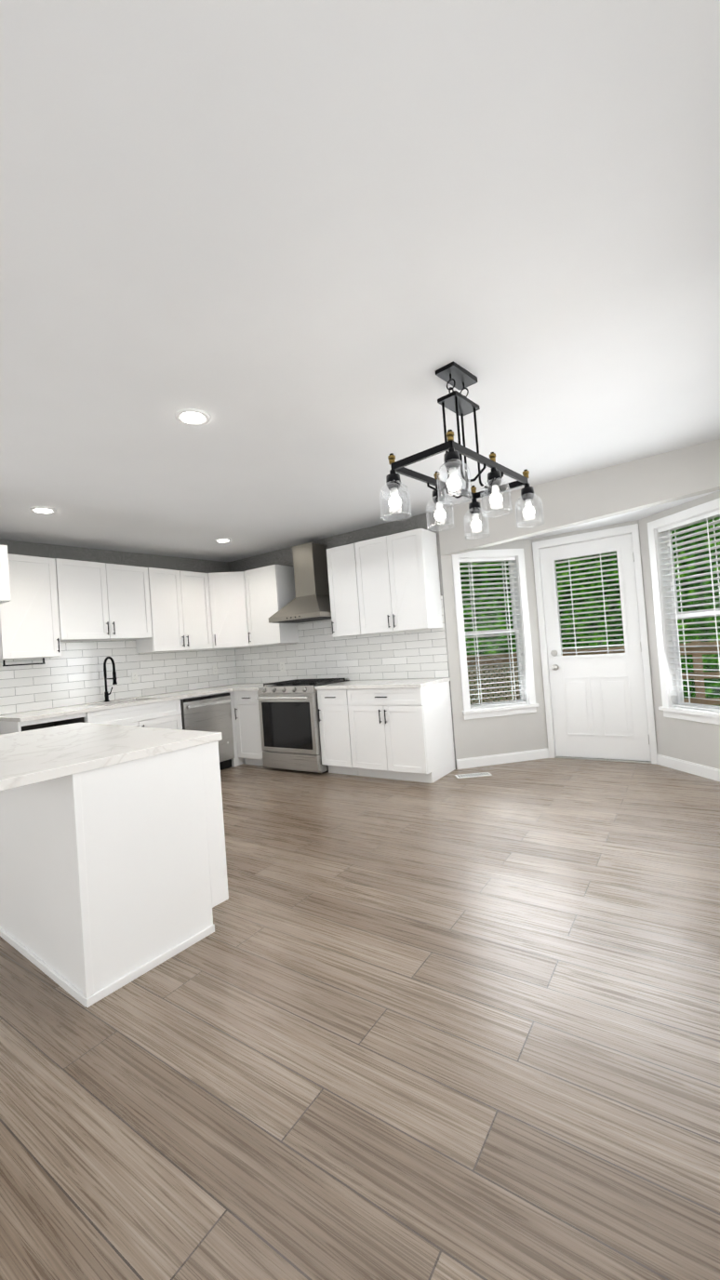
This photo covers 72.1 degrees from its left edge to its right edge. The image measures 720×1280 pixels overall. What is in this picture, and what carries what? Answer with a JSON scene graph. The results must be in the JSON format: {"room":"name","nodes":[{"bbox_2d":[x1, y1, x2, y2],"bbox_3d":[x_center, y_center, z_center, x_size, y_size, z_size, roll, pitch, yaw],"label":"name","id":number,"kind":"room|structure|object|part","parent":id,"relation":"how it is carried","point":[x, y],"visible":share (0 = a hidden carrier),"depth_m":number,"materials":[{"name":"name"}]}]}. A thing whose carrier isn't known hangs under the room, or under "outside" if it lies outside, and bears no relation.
{"room":"kitchen","nodes":[
{"label":"kitchen","id":0,"kind":"room"},
{"bbox_2d":[0,544,10,603],"bbox_3d":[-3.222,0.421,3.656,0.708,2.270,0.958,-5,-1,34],"label":"wall cabinet","id":1,"kind":"object","parent":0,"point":[5,591],"visible":1,"depth_m":3.86,"materials":[{"name":"white wood"}]},
{"bbox_2d":[0,539,235,715],"bbox_3d":[-2.759,0.122,5.122,0.120,2.850,3.926,-5,-1,34],"label":"wall","id":2,"kind":"structure","parent":0,"point":[72,553],"depth_m":5.31,"materials":[{"name":"grey paint"}]},
{"bbox_2d":[0,553,61,660],"bbox_3d":[-2.995,-0.282,4.393,0.358,0.895,0.464,-5,-1,34],"label":"upper cabinet","id":3,"kind":"object","parent":2,"relation":"attached to","point":[29,621],"visible":0.92,"depth_m":4.32,"materials":[{"name":"white wood"}]},
{"bbox_2d":[2,657,45,666],"bbox_3d":[-3.044,0.201,4.487,0.012,0.055,0.340,-5,-1,34],"label":"towel rail","id":4,"kind":"object","parent":3,"relation":"attached to","point":[4,663],"visible":0.94,"depth_m":4.48,"materials":[{"name":"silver metal"}]},
{"bbox_2d":[54,558,152,641],"bbox_3d":[-2.611,-0.378,4.971,0.358,0.750,0.922,-5,-1,34],"label":"upper cabinet","id":5,"kind":"object","parent":2,"relation":"attached to","point":[97,601],"visible":0.94,"depth_m":4.84,"materials":[{"name":"white wood"}]},
{"bbox_2d":[0,640,238,714],"bbox_3d":[-2.460,0.267,5.429,0.008,0.713,2.790,-5,-1,34],"label":"backsplash","id":6,"kind":"structure","parent":2,"relation":"attached to","point":[73,673],"depth_m":5.11,"materials":[{"name":"white tile"}]},
{"bbox_2d":[131,671,138,682],"bbox_3d":[-2.458,0.410,5.402,0.007,0.115,0.072,-5,-1,34],"label":"outlet","id":7,"kind":"object","parent":6,"relation":"attached to","point":[135,677],"visible":1,"depth_m":5.40,"materials":[{"name":"white plastic"}]},
{"bbox_2d":[212,665,217,674],"bbox_3d":[-1.848,0.381,6.305,0.007,0.115,0.072,-5,-1,34],"label":"outlet","id":8,"kind":"object","parent":6,"relation":"attached to","point":[215,669],"visible":1,"depth_m":6.30,"materials":[{"name":"white plastic"}]},
{"bbox_2d":[135,567,213,653],"bbox_3d":[-2.128,-0.329,5.677,0.358,0.905,0.780,-5,-1,34],"label":"upper cabinet","id":9,"kind":"object","parent":2,"relation":"attached to","point":[180,610],"visible":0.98,"depth_m":5.55,"materials":[{"name":"white wood"}]},
{"bbox_2d":[199,571,267,650],"bbox_3d":[-1.627,-0.359,6.185,0.622,0.910,0.626,-5,-1,34],"label":"upper cabinet","id":10,"kind":"object","parent":2,"relation":"attached to","point":[228,611],"visible":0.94,"depth_m":5.96,"materials":[{"name":"white wood"}]},
{"bbox_2d":[0,758,719,1279],"bbox_3d":[-0.849,1.394,2.411,6.130,0.060,8.130,-5,-1,34],"label":"floor","id":11,"kind":"structure","parent":0,"point":[450,1026],"depth_m":1.53,"materials":[{"name":"wood"}]},
{"bbox_2d":[0,737,228,1007],"bbox_3d":[-1.442,0.975,2.565,1.537,0.866,0.754,-5,-1,34],"label":"kitchen island","id":12,"kind":"object","parent":11,"relation":"on","point":[113,867],"depth_m":2.06,"materials":[{"name":"white wood"}]},
{"bbox_2d":[0,722,221,793],"bbox_3d":[-1.566,0.532,2.455,1.568,0.036,1.068,-5,-1,34],"label":"island countertop","id":13,"kind":"structure","parent":12,"relation":"on","point":[35,757],"depth_m":2.23,"materials":[{"name":"white stone"}]},
{"bbox_2d":[0,682,272,766],"bbox_3d":[-1.955,1.039,5.129,1.068,0.906,2.820,-5,-1,34],"label":"base cabinet","id":14,"kind":"object","parent":11,"relation":"on","point":[159,711],"depth_m":5.00,"materials":[{"name":"white wood"}]},
{"bbox_2d":[103,656,117,701],"bbox_3d":[-2.532,0.395,5.036,0.218,0.457,0.088,-5,-1,34],"label":"faucet","id":15,"kind":"object","parent":14,"relation":"on","point":[107,693],"visible":1,"depth_m":5.05,"materials":[{"name":"black metal"}]},
{"bbox_2d":[180,693,234,770],"bbox_3d":[-1.874,1.061,5.590,0.639,0.854,0.634,-5,-1,34],"label":"dishwasher","id":16,"kind":"object","parent":11,"relation":"on","point":[211,713],"visible":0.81,"depth_m":5.50,"materials":[{"name":"silver metal"}]},
{"bbox_2d":[256,678,349,773],"bbox_3d":[-0.608,0.926,5.469,0.776,0.943,0.720,-5,-1,34],"label":"gas range","id":17,"kind":"object","parent":11,"relation":"on","point":[289,726],"visible":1,"depth_m":5.20,"materials":[{"name":"silver metal"}]},
{"bbox_2d":[316,688,349,774],"bbox_3d":[-0.085,0.918,5.193,0.377,0.874,0.616,-5,-1,34],"label":"base cabinet","id":18,"kind":"object","parent":11,"relation":"on","point":[335,749],"depth_m":4.95,"materials":[{"name":"white wood"}]},
{"bbox_2d":[346,680,455,783],"bbox_3d":[0.406,0.876,4.860,0.812,0.874,0.616,-5,-1,34],"label":"base cabinet","id":19,"kind":"object","parent":11,"relation":"on","point":[402,729],"depth_m":4.61,"materials":[{"name":"white wood"}]},
{"bbox_2d":[314,677,450,688],"bbox_3d":[0.215,0.438,4.962,1.205,0.032,0.634,-5,-1,34],"label":"countertop","id":20,"kind":"structure","parent":19,"relation":"on","point":[416,683],"depth_m":4.75,"materials":[{"name":"white stone"}]},
{"bbox_2d":[454,772,492,778],"bbox_3d":[1.052,1.258,4.599,0.320,0.006,0.110,-4,-1,-4],"label":"floor vent","id":21,"kind":"object","parent":11,"relation":"in","point":[472,775],"visible":1,"depth_m":4.59,"materials":[{"name":"white metal"}]},
{"bbox_2d":[0,0,719,561],"bbox_3d":[-1.293,-1.248,2.088,6.130,0.538,7.240,-5,-1,34],"label":"ceiling","id":22,"kind":"structure","parent":0,"point":[300,251],"depth_m":1.57,"materials":[{"name":"white paint"}]},
{"bbox_2d":[29,506,56,514],"bbox_3d":[-2.406,-0.985,3.758,0.172,0.012,0.172,-5,-1,34],"label":"recessed light","id":23,"kind":"object","parent":22,"relation":"in","point":[45,510],"visible":1,"depth_m":3.75,"materials":[{"name":"white plastic"}]},
{"bbox_2d":[174,408,210,426],"bbox_3d":[-0.856,-1.139,2.530,0.172,0.012,0.172,-5,-1,34],"label":"recessed light","id":24,"kind":"object","parent":22,"relation":"in","point":[193,417],"visible":1,"depth_m":2.52,"materials":[{"name":"white plastic"}]},
{"bbox_2d":[214,538,231,542],"bbox_3d":[-1.473,-1.071,5.320,0.172,0.012,0.172,-5,-1,34],"label":"recessed light","id":25,"kind":"object","parent":22,"relation":"in","point":[222,540],"visible":1,"depth_m":5.30,"materials":[{"name":"white plastic"}]},
{"bbox_2d":[379,360,544,539],"bbox_3d":[0.487,-0.920,2.359,0.437,0.713,0.862,-5,-1,42],"label":"chandelier","id":26,"kind":"object","parent":22,"relation":"hanging from","point":[456,376],"visible":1,"depth_m":2.30,"materials":[{"name":"black metal"}]},
{"bbox_2d":[228,439,719,769],"bbox_3d":[0.836,-0.145,4.983,6.010,2.850,0.120,-5,-1,34],"label":"wall","id":27,"kind":"structure","parent":0,"point":[666,477],"depth_m":4.25,"materials":[{"name":"grey paint"}]},
{"bbox_2d":[244,564,298,645],"bbox_3d":[-1.080,-0.406,5.976,0.516,0.915,0.358,-5,-1,34],"label":"upper cabinet","id":28,"kind":"object","parent":27,"relation":"attached to","point":[270,591],"visible":0.98,"depth_m":5.85,"materials":[{"name":"white wood"}]},
{"bbox_2d":[268,542,331,623],"bbox_3d":[-0.613,-0.648,5.563,0.739,0.854,0.502,-5,-1,34],"label":"range hood","id":29,"kind":"object","parent":27,"relation":"attached to","point":[311,602],"visible":0.92,"depth_m":5.52,"materials":[{"name":"silver brushed steel"}]},
{"bbox_2d":[234,595,448,683],"bbox_3d":[-0.413,0.072,5.756,3.053,0.814,0.008,-5,-1,34],"label":"backsplash","id":30,"kind":"structure","parent":27,"relation":"attached to","point":[317,654],"depth_m":5.59,"materials":[{"name":"white tile"}]},
{"bbox_2d":[326,543,376,637],"bbox_3d":[-0.098,-0.520,5.309,0.367,0.945,0.358,-5,-1,34],"label":"upper cabinet","id":31,"kind":"object","parent":27,"relation":"attached to","point":[343,592],"visible":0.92,"depth_m":5.19,"materials":[{"name":"white wood"}]},
{"bbox_2d":[354,528,442,634],"bbox_3d":[0.374,-0.561,4.989,0.770,0.948,0.358,-5,-1,34],"label":"upper cabinet","id":32,"kind":"object","parent":27,"relation":"attached to","point":[398,582],"visible":1,"depth_m":4.84,"materials":[{"name":"white wood"}]},
{"bbox_2d":[440,539,548,769],"bbox_3d":[1.378,0.107,5.054,1.054,2.270,0.120,-4,-1,-11],"label":"wall","id":33,"kind":"structure","parent":0,"point":[495,735],"depth_m":4.97,"materials":[{"name":"grey paint"}]},
{"bbox_2d":[451,548,538,719],"bbox_3d":[1.345,-0.072,5.036,0.810,1.678,0.175,-4,-1,-11],"label":"window","id":34,"kind":"structure","parent":33,"relation":"in","point":[530,705],"depth_m":5.03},
{"bbox_3d":[1.333,-0.080,5.095,0.628,1.508,0.055,-4,-1,-11],"label":"left window sash","id":35,"kind":"part","parent":34,"relation":"part of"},
{"bbox_2d":[459,557,526,708],"bbox_3d":[1.345,-0.083,5.033,0.616,1.500,0.060,-4,-1,-11],"label":"window blinds","id":36,"kind":"object","parent":34,"relation":"attached to","point":[478,560],"visible":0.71,"depth_m":5.03,"materials":[{"name":"white plastic"}]},
{"bbox_2d":[456,748,549,769],"bbox_3d":[1.444,1.191,4.964,0.992,0.095,0.014,-4,-1,-11],"label":"baseboard","id":37,"kind":"structure","parent":33,"relation":"attached to","point":[501,758],"depth_m":4.96,"materials":[{"name":"white wood"}]},
{"bbox_2d":[532,520,657,753],"bbox_3d":[2.286,0.037,4.867,1.060,2.270,0.120,-5,-1,34],"label":"wall","id":38,"kind":"structure","parent":0,"point":[588,530],"depth_m":4.76,"materials":[{"name":"grey paint"}]},
{"bbox_2d":[532,523,657,764],"bbox_3d":[2.284,0.065,4.861,0.956,2.219,0.138,-5,-1,34],"label":"door frame","id":39,"kind":"structure","parent":38,"relation":"attached to","point":[632,529],"depth_m":4.76,"materials":[{"name":"white wood"}]},
{"bbox_2d":[539,533,651,760],"bbox_3d":[2.262,0.096,4.815,0.848,2.124,0.127,-5,-1,34],"label":"exterior door","id":40,"kind":"structure","parent":38,"relation":"in","point":[599,705],"depth_m":4.81,"materials":[{"name":"white wood"}]},
{"bbox_2d":[519,490,719,539],"bbox_3d":[2.066,-1.393,4.722,2.680,0.650,0.890,-5,-1,34],"label":"ceiling","id":41,"kind":"structure","parent":0,"point":[634,515],"depth_m":4.46,"materials":[{"name":"white paint"}]},
{"bbox_2d":[638,490,719,769],"bbox_3d":[2.798,-0.014,4.092,0.120,2.270,1.054,-4,-1,-11],"label":"wall","id":42,"kind":"structure","parent":0,"point":[694,741],"depth_m":4.35,"materials":[{"name":"grey paint"}]},
{"bbox_2d":[647,497,719,725],"bbox_3d":[2.774,-0.200,4.055,0.175,1.738,0.810,-4,-1,-11],"label":"window","id":43,"kind":"structure","parent":42,"relation":"in","point":[668,688],"depth_m":4.35,"materials":[{"name":"white wood"}]},
{"bbox_2d":[657,509,719,711],"bbox_3d":[2.771,-0.210,4.055,0.060,1.560,0.616,-4,-1,-11],"label":"window blinds","id":44,"kind":"object","parent":43,"relation":"attached to","point":[707,516],"visible":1,"depth_m":4.08,"materials":[{"name":"white plastic"}]},
{"bbox_3d":[2.832,-0.213,4.067,0.055,1.568,0.628,-4,-1,-11],"label":"right window sash","id":45,"kind":"part","parent":43,"relation":"part of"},
{"bbox_2d":[656,753,719,781],"bbox_3d":[2.817,1.074,4.034,0.014,0.095,0.992,-4,-1,-11],"label":"baseboard","id":46,"kind":"structure","parent":42,"relation":"attached to","point":[700,770],"depth_m":4.17,"materials":[{"name":"white wood"}]},
{"label":"outside","id":47,"kind":"structure","parent":0,"visible":0},
{"bbox_2d":[459,516,719,706],"bbox_3d":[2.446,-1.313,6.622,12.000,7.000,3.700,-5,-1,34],"label":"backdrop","id":48,"kind":"structure","parent":47,"point":[692,694],"depth_m":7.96,"materials":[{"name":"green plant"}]},
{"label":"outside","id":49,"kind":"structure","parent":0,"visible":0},
{"bbox_2d":[466,640,719,705],"bbox_3d":[2.631,0.704,5.747,6.000,1.200,1.588,-5,-1,34],"label":"deck","id":50,"kind":"object","parent":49,"point":[700,700],"depth_m":6.87,"materials":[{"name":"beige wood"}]}
]}

